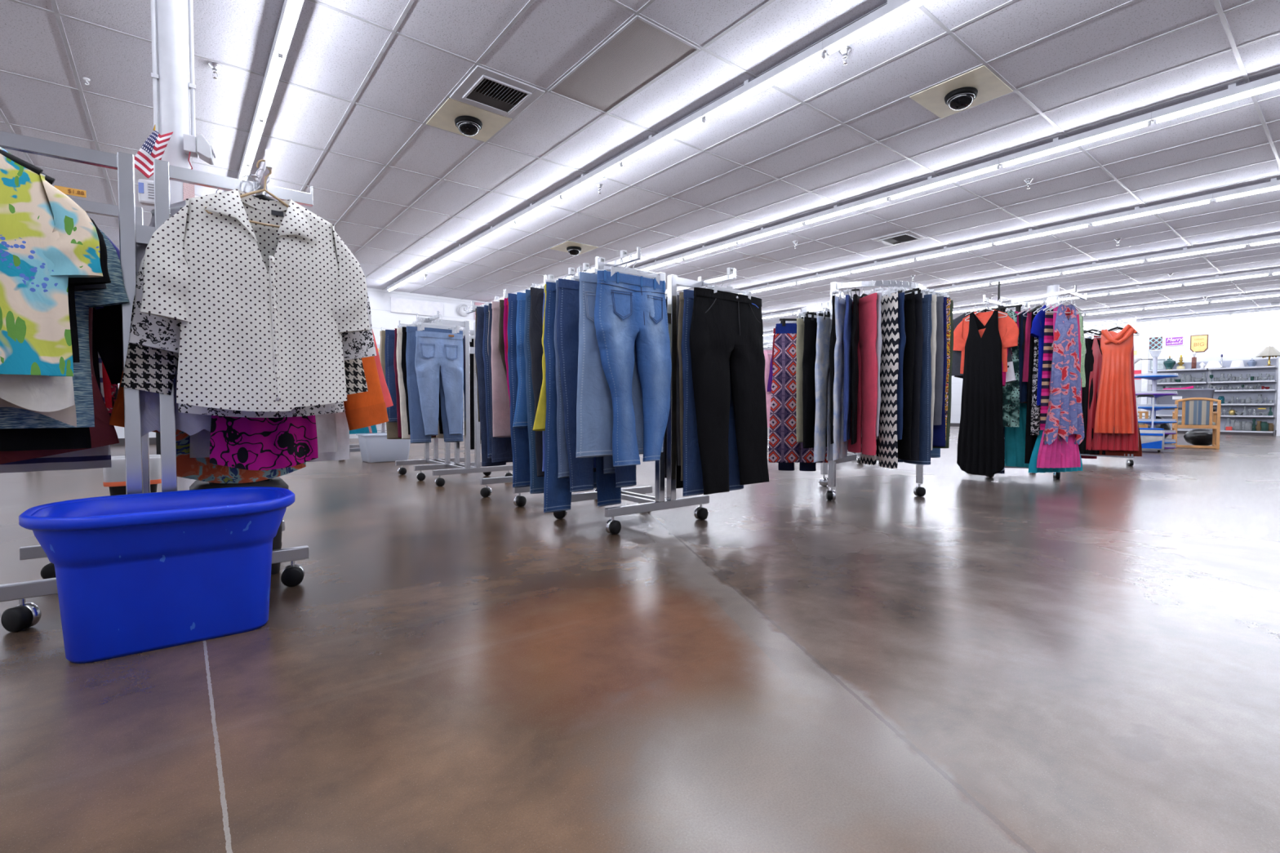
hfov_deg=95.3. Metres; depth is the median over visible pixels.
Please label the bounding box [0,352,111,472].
sweater
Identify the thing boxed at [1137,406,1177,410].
tray
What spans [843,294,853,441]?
trousers
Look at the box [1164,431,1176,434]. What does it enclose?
tray
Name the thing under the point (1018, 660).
floor
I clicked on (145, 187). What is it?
thermostat
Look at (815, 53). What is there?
strip light
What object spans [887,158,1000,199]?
strip light
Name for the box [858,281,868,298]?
hanger
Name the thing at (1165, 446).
tray
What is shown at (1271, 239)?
strip light
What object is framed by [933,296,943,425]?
trousers
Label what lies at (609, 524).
hood
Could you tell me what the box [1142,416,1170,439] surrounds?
bag
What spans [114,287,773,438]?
wall
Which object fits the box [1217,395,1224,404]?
glass jar
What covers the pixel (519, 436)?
jeans
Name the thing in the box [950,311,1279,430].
wall
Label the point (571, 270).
hanger
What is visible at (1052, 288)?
column
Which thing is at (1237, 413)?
glass bowl
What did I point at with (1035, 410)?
dress
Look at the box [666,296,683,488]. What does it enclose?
trousers
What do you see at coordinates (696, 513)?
hood
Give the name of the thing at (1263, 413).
glass bowl
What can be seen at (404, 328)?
trousers
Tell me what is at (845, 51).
sprinkler
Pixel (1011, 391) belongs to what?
dress
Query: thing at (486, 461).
jeans
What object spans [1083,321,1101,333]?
hanger
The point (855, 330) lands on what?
trousers
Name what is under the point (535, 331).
trousers
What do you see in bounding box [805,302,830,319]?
hanger
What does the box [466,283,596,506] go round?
rack
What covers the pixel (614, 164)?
strip light
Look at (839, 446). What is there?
trousers
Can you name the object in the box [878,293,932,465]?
trousers
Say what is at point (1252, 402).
glass bowl
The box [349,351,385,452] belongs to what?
rack
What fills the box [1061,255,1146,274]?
strip light
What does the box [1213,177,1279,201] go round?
strip light
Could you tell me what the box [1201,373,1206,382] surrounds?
glass vase
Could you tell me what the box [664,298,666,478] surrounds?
jeans
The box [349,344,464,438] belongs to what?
wall panel
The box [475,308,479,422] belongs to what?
trousers
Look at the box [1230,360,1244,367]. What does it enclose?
lampshade
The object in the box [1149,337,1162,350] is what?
quilt square
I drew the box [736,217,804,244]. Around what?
strip light
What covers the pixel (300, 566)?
hood
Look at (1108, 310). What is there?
strip light
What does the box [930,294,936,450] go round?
trousers
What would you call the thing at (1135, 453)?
dress
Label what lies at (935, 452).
trousers
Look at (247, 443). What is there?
shirt
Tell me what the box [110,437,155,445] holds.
baseboard
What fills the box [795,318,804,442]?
trousers
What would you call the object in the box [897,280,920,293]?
hanger
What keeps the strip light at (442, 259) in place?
attached to the ceiling
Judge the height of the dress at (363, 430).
1.000 m
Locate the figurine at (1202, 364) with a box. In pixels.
[1199,362,1205,368]
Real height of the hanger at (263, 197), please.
0.186 m
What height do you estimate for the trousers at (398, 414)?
0.924 m
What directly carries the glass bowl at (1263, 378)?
on the shelf unit at (1260, 367)
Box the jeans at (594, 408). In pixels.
[576,271,663,457]
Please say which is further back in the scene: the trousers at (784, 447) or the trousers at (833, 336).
the trousers at (784, 447)
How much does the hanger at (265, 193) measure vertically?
0.184 m
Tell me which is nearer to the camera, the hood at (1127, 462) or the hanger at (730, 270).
the hanger at (730, 270)
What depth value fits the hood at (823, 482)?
5.18 m
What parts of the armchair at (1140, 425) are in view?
leg, rail, leg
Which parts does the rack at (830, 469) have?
rail, leg, leg, rail, leg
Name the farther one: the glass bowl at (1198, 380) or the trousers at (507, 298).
the glass bowl at (1198, 380)
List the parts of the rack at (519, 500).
arm, arm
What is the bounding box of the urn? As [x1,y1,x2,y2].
[1247,358,1257,366]
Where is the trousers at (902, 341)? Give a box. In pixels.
[877,292,906,439]
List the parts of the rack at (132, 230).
arm, arm, post, post, collar plate, post, arm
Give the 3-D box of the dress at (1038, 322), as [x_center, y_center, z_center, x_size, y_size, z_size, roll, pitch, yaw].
[3.807,-0.660,5.416,0.526,0.930,0.081,-1,2,-21]
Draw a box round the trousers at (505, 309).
[503,297,510,407]
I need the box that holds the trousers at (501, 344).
[498,299,506,379]
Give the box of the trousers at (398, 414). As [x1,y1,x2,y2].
[393,328,435,437]
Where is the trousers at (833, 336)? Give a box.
[829,295,836,444]
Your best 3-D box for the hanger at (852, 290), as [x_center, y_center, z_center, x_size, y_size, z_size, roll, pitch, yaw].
[1.582,-0.989,4.266,0.062,0.147,0.360,1,2,23]
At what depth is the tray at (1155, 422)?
9.57 m
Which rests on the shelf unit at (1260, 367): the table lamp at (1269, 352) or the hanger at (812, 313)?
the table lamp at (1269, 352)
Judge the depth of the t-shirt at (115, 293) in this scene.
1.86 m
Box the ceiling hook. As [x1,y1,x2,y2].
[83,77,90,84]
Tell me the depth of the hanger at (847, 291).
4.16 m
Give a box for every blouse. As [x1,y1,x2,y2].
[94,235,119,309]
[106,383,118,416]
[128,255,376,417]
[139,187,369,411]
[1001,311,1026,386]
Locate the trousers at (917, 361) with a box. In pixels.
[899,293,923,461]
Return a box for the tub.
[355,432,410,462]
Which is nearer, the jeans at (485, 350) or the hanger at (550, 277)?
the hanger at (550, 277)
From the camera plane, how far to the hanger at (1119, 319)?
7.06 m
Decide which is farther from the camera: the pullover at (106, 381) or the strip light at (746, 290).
the strip light at (746, 290)
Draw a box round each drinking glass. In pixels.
[1240,399,1244,404]
[1269,375,1274,380]
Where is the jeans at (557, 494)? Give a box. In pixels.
[543,281,621,512]
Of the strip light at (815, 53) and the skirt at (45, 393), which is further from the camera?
the strip light at (815, 53)
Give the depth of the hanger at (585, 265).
3.30 m
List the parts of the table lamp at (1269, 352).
lamp shade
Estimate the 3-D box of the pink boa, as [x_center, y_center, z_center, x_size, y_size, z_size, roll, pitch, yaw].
[15.173,-1.078,16.438,0.070,0.125,0.640,-1,2,-38]
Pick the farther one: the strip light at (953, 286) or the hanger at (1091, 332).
the strip light at (953, 286)
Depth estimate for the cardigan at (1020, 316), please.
5.58 m
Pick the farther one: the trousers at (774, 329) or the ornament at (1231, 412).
the ornament at (1231, 412)
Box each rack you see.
[0,130,313,632]
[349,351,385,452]
[381,311,512,486]
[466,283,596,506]
[532,246,736,534]
[763,340,773,450]
[763,347,772,350]
[796,280,925,500]
[847,451,862,463]
[982,281,1086,479]
[1080,316,1136,466]
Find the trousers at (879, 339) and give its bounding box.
[861,292,882,436]
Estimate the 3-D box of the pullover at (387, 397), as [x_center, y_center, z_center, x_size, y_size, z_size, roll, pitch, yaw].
[-1.497,-0.432,2.372,0.939,0.764,0.076,-1,2,-37]
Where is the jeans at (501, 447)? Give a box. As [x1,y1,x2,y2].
[488,302,512,462]
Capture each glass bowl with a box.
[1193,377,1203,382]
[1235,412,1244,415]
[1249,400,1258,404]
[1259,377,1268,380]
[1260,412,1269,415]
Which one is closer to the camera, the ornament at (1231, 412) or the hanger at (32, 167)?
the hanger at (32, 167)
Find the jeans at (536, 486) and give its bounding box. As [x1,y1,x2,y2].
[523,289,596,493]
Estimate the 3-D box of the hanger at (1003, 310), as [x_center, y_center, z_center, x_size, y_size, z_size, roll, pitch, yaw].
[3.424,-1.167,5.771,0.062,0.147,0.360,-1,2,-38]
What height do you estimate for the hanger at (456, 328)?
0.147 m
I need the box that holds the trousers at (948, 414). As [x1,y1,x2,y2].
[932,300,953,448]
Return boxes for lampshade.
[1204,360,1222,368]
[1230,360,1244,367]
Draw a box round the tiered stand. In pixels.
[1133,355,1178,451]
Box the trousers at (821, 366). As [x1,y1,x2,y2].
[813,315,830,462]
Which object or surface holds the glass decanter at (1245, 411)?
on the shelf unit at (1260, 367)
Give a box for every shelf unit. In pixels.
[1146,360,1209,433]
[1207,357,1279,435]
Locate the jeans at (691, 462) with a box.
[680,288,743,496]
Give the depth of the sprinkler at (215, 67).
4.51 m
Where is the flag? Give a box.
[133,124,173,178]
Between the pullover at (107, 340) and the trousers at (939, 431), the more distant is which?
the trousers at (939, 431)
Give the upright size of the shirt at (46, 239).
0.645 m
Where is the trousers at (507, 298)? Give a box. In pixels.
[506,297,510,401]
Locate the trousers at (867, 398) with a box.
[847,292,877,455]
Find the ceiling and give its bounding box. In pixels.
[0,0,1279,336]
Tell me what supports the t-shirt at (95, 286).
hanging from the hanger
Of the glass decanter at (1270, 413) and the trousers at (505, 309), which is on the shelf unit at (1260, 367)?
the glass decanter at (1270, 413)
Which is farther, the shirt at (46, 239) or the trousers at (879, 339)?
the trousers at (879, 339)
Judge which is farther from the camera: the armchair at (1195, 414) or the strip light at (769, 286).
the strip light at (769, 286)
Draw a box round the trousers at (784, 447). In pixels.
[768,323,828,462]
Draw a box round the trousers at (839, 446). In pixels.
[832,295,847,460]
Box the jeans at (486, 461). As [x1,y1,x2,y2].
[475,306,506,466]
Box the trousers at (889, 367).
[860,292,899,468]
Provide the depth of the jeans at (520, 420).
3.41 m
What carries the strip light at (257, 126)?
attached to the ceiling
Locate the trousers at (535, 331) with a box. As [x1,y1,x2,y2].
[528,287,595,476]
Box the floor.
[0,426,1279,852]
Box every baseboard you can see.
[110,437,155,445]
[950,422,1276,434]
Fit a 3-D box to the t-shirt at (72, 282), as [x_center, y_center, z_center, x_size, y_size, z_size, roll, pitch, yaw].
[-1.884,-0.490,1.621,0.613,0.600,0.074,-2,2,-41]
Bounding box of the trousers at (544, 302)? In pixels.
[542,285,595,471]
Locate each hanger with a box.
[0,149,43,174]
[41,172,55,184]
[150,188,218,215]
[204,159,288,227]
[240,175,254,191]
[246,173,260,195]
[251,168,275,200]
[254,180,267,194]
[411,315,449,329]
[413,315,454,333]
[417,314,460,333]
[469,335,473,342]
[524,274,553,293]
[568,266,574,279]
[573,257,604,280]
[582,262,589,271]
[595,249,648,278]
[604,255,660,284]
[706,267,751,299]
[779,308,804,325]
[779,311,797,323]
[798,303,830,321]
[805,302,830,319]
[816,302,830,319]
[831,282,845,299]
[843,281,853,298]
[850,287,860,297]
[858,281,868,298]
[862,280,884,297]
[878,280,897,297]
[883,280,904,295]
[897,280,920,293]
[904,281,928,297]
[909,281,933,294]
[915,282,940,294]
[918,283,943,296]
[964,297,1007,321]
[964,300,976,315]
[966,302,1006,314]
[980,297,1022,311]
[1017,300,1032,315]
[1022,299,1038,316]
[1028,298,1042,313]
[1043,295,1058,311]
[1044,293,1079,314]
[1049,293,1084,313]
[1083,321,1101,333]
[1083,323,1097,335]
[1084,320,1110,337]
[1097,319,1137,335]
[1100,319,1139,337]
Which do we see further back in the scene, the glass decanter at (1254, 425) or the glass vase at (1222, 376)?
the glass vase at (1222, 376)
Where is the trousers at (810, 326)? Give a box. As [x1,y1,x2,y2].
[802,316,826,448]
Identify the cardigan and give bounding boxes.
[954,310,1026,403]
[1077,306,1085,386]
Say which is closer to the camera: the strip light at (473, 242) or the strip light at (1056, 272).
the strip light at (473, 242)
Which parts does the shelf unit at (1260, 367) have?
shelf, shelf, shelf, shelf, shelf, kick plate, shelf, post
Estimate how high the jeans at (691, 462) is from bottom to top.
1.184 m
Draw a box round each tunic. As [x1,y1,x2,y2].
[136,200,211,436]
[175,429,306,483]
[189,413,337,457]
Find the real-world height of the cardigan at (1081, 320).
0.850 m
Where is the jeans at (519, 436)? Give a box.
[506,293,530,487]
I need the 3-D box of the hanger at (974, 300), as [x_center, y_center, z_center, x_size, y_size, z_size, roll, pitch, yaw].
[3.294,-1.137,5.758,0.009,0.208,0.377,-1,2,-38]
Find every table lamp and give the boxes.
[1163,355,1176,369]
[1176,355,1185,368]
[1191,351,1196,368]
[1256,346,1279,365]
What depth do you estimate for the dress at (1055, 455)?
5.33 m
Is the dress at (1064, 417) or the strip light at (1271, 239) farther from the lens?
the strip light at (1271, 239)
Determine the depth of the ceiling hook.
4.71 m
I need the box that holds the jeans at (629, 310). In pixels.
[594,270,671,466]
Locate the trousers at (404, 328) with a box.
[401,326,443,435]
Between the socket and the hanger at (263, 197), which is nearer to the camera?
the hanger at (263, 197)
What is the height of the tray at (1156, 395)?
0.100 m
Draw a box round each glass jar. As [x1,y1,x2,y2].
[1165,377,1171,382]
[1185,374,1191,382]
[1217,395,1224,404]
[1233,421,1241,431]
[1241,421,1246,431]
[1244,397,1251,404]
[1244,422,1252,431]
[1260,422,1268,431]
[1268,422,1274,431]
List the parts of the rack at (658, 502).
arm, arm, rail, rail, post, collar plate, post, arm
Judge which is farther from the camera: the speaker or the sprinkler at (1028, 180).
the sprinkler at (1028, 180)
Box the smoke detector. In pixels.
[1270,302,1279,304]
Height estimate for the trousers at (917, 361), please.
1.175 m
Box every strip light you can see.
[236,156,253,180]
[243,111,266,164]
[255,40,287,120]
[274,0,304,55]
[386,277,405,291]
[404,266,426,282]
[423,252,450,271]
[448,236,479,258]
[476,216,515,242]
[512,190,562,222]
[558,155,622,198]
[618,108,705,165]
[637,253,684,271]
[682,237,737,259]
[702,40,826,120]
[732,288,751,293]
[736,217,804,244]
[749,279,796,293]
[761,311,793,319]
[763,330,773,336]
[791,307,830,314]
[795,267,850,284]
[802,191,889,224]
[822,0,930,55]
[849,254,915,273]
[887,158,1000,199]
[914,238,994,260]
[929,280,990,292]
[952,305,987,313]
[987,297,1044,308]
[990,268,1061,284]
[992,218,1091,244]
[998,111,1153,168]
[1044,289,1108,302]
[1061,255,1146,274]
[1083,323,1116,328]
[1084,305,1143,315]
[1089,193,1213,226]
[1108,280,1182,294]
[1116,317,1169,325]
[1143,298,1210,309]
[1145,240,1248,262]
[1151,73,1279,124]
[1169,312,1230,320]
[1182,270,1270,285]
[1209,291,1279,302]
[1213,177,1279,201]
[1230,307,1279,315]
[1248,235,1279,246]
[1270,268,1279,275]
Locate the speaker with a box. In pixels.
[183,133,215,169]
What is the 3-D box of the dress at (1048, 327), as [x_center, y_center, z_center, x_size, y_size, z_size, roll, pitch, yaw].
[3.822,-0.541,5.368,0.340,1.145,0.090,-1,2,-21]
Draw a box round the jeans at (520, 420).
[512,292,528,427]
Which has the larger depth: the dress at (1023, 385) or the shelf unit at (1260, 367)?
the shelf unit at (1260, 367)
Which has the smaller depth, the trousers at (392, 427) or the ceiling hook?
the ceiling hook
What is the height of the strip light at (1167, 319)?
0.130 m
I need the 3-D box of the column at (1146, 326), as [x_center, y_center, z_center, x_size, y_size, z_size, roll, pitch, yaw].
[17.171,-1.455,15.775,0.040,3.345,5.560,-1,2,-38]
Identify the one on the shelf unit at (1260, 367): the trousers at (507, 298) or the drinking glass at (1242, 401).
the drinking glass at (1242, 401)
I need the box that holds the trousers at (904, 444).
[876,292,915,459]
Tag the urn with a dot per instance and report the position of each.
(1251, 362)
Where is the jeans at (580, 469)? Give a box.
[556,278,636,492]
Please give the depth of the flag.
3.01 m
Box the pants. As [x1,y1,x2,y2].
[689,287,768,494]
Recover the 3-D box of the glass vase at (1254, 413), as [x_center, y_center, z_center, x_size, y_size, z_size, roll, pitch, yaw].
[16.107,-0.376,15.287,0.087,0.174,0.087,-1,2,-38]
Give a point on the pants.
(726, 326)
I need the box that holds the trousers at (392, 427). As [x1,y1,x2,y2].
[381,330,436,439]
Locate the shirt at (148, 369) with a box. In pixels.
[120,207,368,395]
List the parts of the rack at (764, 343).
arm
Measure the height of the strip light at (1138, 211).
0.130 m
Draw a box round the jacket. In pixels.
[109,355,388,432]
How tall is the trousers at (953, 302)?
1.025 m
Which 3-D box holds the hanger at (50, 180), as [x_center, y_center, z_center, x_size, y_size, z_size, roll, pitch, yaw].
[-1.884,-0.807,1.612,0.378,0.186,0.012,-1,2,-40]
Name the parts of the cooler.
lid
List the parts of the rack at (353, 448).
post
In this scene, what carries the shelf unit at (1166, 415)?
on the floor
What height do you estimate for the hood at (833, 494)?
0.078 m
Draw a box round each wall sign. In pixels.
[390,297,443,317]
[1164,336,1183,346]
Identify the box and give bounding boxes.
[1225,426,1231,430]
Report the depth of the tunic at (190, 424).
2.02 m
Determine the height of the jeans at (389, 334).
0.794 m
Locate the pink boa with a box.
[1163,386,1194,389]
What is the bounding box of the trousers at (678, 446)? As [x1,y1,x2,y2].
[676,294,680,466]
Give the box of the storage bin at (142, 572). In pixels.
[18,486,294,663]
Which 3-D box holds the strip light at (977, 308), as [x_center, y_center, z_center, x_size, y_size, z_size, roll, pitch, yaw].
[8.481,-3.068,15.302,0.084,0.130,1.218,-1,2,-38]
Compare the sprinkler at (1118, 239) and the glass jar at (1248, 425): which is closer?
the sprinkler at (1118, 239)
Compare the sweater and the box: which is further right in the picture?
the box
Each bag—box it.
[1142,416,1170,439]
[1183,428,1216,445]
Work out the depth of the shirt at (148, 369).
1.95 m
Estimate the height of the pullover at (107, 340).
0.740 m
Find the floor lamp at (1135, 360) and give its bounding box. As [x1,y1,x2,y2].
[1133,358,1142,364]
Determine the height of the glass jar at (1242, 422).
0.244 m
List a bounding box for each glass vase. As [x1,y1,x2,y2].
[1161,374,1165,382]
[1180,373,1185,382]
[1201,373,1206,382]
[1219,373,1224,381]
[1229,419,1235,430]
[1230,396,1234,404]
[1238,373,1242,381]
[1252,408,1257,415]
[1255,421,1261,431]
[1257,373,1262,380]
[1257,394,1262,403]
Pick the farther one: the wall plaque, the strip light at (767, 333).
the strip light at (767, 333)
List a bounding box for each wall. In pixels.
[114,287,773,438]
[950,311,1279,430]
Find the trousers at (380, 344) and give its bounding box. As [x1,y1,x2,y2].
[379,330,382,363]
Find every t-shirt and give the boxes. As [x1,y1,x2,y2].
[0,227,128,428]
[67,217,111,362]
[74,283,106,291]
[306,404,350,462]
[953,309,1018,373]
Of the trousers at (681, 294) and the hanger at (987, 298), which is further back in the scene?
the hanger at (987, 298)
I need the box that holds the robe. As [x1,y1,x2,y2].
[763,350,772,427]
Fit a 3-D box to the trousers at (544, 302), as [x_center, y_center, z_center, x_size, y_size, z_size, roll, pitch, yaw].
[-0.339,-0.265,3.389,0.527,1.031,0.062,-1,2,-40]
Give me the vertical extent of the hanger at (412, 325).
0.147 m
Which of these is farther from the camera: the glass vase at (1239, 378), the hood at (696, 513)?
the glass vase at (1239, 378)
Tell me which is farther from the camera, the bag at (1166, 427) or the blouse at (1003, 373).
the bag at (1166, 427)
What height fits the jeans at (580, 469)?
1.127 m
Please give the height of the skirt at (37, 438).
0.870 m
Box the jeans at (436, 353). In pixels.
[414,330,463,435]
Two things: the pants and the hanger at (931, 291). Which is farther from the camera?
the hanger at (931, 291)
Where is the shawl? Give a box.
[0,307,119,464]
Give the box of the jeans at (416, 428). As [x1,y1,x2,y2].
[405,326,463,443]
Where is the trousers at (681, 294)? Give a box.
[676,292,684,480]
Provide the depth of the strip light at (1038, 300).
14.16 m
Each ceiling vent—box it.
[449,65,545,119]
[871,230,928,246]
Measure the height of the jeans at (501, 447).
1.037 m
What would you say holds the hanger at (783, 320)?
hanging from the rack at (830, 469)
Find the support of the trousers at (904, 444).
hanging from the hanger
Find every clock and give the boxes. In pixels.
[457,304,469,316]
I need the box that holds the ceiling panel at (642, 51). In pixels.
[547,14,700,113]
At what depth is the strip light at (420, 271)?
11.29 m
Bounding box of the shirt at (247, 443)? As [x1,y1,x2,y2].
[209,415,318,470]
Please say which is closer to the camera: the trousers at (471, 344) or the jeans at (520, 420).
the jeans at (520, 420)
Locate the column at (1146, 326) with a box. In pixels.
[1140,323,1149,420]
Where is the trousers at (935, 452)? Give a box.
[930,448,940,457]
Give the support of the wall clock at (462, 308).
attached to the wall at (382, 317)
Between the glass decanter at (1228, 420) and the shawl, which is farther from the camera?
the glass decanter at (1228, 420)
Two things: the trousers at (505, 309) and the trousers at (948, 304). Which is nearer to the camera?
the trousers at (505, 309)
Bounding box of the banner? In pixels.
[475,302,484,319]
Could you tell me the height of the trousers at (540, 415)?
0.799 m
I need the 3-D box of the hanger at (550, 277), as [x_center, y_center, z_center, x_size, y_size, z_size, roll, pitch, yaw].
[-0.553,-0.847,3.617,0.360,0.181,0.062,-1,2,-40]
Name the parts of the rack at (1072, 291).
sign post, arm, post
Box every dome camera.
[426,97,511,142]
[549,240,597,255]
[909,65,1013,118]
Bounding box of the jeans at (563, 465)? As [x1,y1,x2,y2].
[553,280,615,478]
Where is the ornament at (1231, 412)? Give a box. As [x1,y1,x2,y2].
[1228,409,1235,415]
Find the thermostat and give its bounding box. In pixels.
[137,178,154,206]
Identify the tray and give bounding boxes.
[1133,375,1178,379]
[1135,393,1177,397]
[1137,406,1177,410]
[1137,420,1177,425]
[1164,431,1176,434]
[1164,440,1176,444]
[1164,445,1176,448]
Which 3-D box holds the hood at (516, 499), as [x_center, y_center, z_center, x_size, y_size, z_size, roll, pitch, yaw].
[-0.855,0.523,4.104,0.025,0.078,0.078,1,2,33]
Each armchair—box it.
[1137,411,1148,427]
[1171,397,1221,448]
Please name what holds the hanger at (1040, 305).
hanging from the rack at (1072, 291)
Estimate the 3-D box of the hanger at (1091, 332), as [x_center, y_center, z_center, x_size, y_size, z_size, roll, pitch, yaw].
[5.605,-1.212,7.349,0.378,0.186,0.012,1,2,30]
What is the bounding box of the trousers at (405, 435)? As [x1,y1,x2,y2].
[396,328,444,439]
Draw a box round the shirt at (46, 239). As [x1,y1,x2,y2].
[0,146,102,376]
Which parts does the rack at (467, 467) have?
arm, post, post, rail, arm, rail, post, rail, post, rail, arm, post, collar plate, post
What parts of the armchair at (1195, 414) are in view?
leg, leg, floor rail, seat, rail, rail, leg, leg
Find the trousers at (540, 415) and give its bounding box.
[533,284,546,431]
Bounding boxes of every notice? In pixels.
[182,182,195,200]
[1133,369,1141,379]
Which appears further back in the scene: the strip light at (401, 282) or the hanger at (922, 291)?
the strip light at (401, 282)
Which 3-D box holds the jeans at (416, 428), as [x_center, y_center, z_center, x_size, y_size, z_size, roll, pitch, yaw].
[-1.722,-0.343,4.926,0.486,0.964,0.057,-1,2,-38]
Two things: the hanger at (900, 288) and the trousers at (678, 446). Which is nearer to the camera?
the trousers at (678, 446)
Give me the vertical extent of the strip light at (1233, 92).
0.130 m
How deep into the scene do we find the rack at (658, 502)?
3.44 m
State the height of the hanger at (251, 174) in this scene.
0.184 m
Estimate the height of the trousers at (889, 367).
1.225 m
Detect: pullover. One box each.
[92,304,122,391]
[102,361,111,408]
[372,330,393,407]
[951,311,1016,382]
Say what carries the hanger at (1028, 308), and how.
hanging from the rack at (1072, 291)
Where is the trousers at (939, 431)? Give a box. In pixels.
[932,297,946,447]
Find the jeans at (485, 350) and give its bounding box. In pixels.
[482,305,491,458]
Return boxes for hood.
[16,602,41,627]
[281,564,304,576]
[513,495,521,506]
[605,519,612,533]
[693,506,699,519]
[818,477,827,486]
[831,489,835,500]
[913,486,918,495]
[1125,459,1129,466]
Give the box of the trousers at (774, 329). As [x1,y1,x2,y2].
[772,328,775,368]
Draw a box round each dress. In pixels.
[349,425,377,434]
[956,310,1004,475]
[960,426,1004,474]
[1002,309,1019,426]
[1018,309,1027,401]
[1022,308,1031,382]
[1024,309,1037,463]
[1028,430,1082,473]
[1030,304,1048,405]
[1030,306,1040,435]
[1036,304,1080,468]
[1040,306,1053,430]
[1043,302,1084,444]
[1075,309,1081,398]
[1078,337,1105,454]
[1080,455,1097,458]
[1085,335,1115,450]
[1089,424,1142,456]
[1093,323,1137,433]
[1094,333,1138,450]
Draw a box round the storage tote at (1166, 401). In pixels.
[1155,388,1216,408]
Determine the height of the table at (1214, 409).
0.706 m
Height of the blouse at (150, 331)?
0.772 m
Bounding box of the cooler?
[1136,394,1164,452]
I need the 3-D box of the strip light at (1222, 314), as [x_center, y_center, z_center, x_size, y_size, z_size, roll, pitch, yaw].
[15.659,-3.085,16.328,0.084,0.130,1.218,-1,2,-38]
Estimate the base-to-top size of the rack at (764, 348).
1.505 m
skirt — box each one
[0,373,74,412]
[0,398,76,426]
[0,426,91,451]
[1004,403,1029,467]
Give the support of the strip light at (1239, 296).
attached to the ceiling
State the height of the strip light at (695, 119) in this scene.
0.130 m
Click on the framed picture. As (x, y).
(1161, 366)
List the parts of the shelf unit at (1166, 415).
shelf, shelf, shelf, kick plate, shelf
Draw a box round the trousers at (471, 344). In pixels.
[462,337,480,449]
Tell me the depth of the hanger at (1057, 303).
5.32 m
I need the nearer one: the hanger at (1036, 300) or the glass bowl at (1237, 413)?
the hanger at (1036, 300)
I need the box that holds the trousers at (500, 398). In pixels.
[491,301,511,437]
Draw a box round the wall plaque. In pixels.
[1190,334,1208,352]
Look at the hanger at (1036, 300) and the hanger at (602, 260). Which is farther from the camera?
the hanger at (1036, 300)
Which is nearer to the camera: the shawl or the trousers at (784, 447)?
the shawl
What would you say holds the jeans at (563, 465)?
hanging from the hanger
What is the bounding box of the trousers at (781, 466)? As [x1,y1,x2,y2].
[777,462,816,471]
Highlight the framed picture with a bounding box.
[1149,359,1165,370]
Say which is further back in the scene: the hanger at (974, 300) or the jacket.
the hanger at (974, 300)
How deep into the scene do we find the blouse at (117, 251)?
2.05 m
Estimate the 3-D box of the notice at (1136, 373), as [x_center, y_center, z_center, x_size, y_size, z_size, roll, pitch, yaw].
[15.367,-1.602,18.068,0.006,0.280,0.240,-1,2,-38]
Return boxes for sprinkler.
[208,62,222,79]
[595,183,603,194]
[838,46,851,65]
[1023,177,1033,188]
[1115,237,1121,245]
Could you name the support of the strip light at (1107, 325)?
attached to the ceiling
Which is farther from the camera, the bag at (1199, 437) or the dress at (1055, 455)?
the bag at (1199, 437)
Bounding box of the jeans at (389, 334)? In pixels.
[384,329,397,422]
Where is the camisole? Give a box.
[767,355,773,391]
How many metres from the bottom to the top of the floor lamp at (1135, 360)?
1.925 m
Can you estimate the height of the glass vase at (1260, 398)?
0.241 m
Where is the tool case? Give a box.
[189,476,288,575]
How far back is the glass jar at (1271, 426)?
15.07 m
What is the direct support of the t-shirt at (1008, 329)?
hanging from the hanger at (987, 298)
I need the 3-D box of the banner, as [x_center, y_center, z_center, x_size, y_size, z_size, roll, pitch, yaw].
[-2.964,-2.896,15.393,2.900,0.440,0.024,-1,2,-38]
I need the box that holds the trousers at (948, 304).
[945,297,951,440]
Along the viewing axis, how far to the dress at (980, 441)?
5.56 m
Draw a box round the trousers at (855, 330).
[850,293,859,444]
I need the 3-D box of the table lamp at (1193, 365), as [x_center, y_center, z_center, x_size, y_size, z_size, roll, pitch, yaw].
[15.418,-1.842,16.235,0.120,0.480,0.118,-1,2,-38]
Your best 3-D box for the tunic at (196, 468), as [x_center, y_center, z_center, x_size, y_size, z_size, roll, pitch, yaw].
[-1.612,-0.293,2.344,0.682,1.040,0.078,-1,2,-37]
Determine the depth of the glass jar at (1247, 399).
15.37 m
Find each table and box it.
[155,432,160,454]
[1150,408,1221,444]
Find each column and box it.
[151,0,195,490]
[1046,284,1059,306]
[1140,323,1149,420]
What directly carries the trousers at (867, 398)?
hanging from the hanger at (863, 295)
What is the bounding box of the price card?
[54,185,86,197]
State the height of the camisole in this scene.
0.570 m
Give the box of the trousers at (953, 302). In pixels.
[949,302,953,433]
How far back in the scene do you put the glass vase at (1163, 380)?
16.70 m
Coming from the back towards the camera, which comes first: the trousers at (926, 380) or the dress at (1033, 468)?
the dress at (1033, 468)
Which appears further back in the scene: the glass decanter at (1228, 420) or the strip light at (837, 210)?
the glass decanter at (1228, 420)
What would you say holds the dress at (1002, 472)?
hanging from the hanger at (1003, 310)
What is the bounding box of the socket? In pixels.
[821,51,825,58]
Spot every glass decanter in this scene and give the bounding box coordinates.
[1224,417,1230,430]
[1241,406,1247,415]
[1252,418,1256,431]
[1267,407,1272,415]
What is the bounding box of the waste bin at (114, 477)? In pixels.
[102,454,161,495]
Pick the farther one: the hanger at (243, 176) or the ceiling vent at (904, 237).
the ceiling vent at (904, 237)
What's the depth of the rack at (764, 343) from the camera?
9.36 m

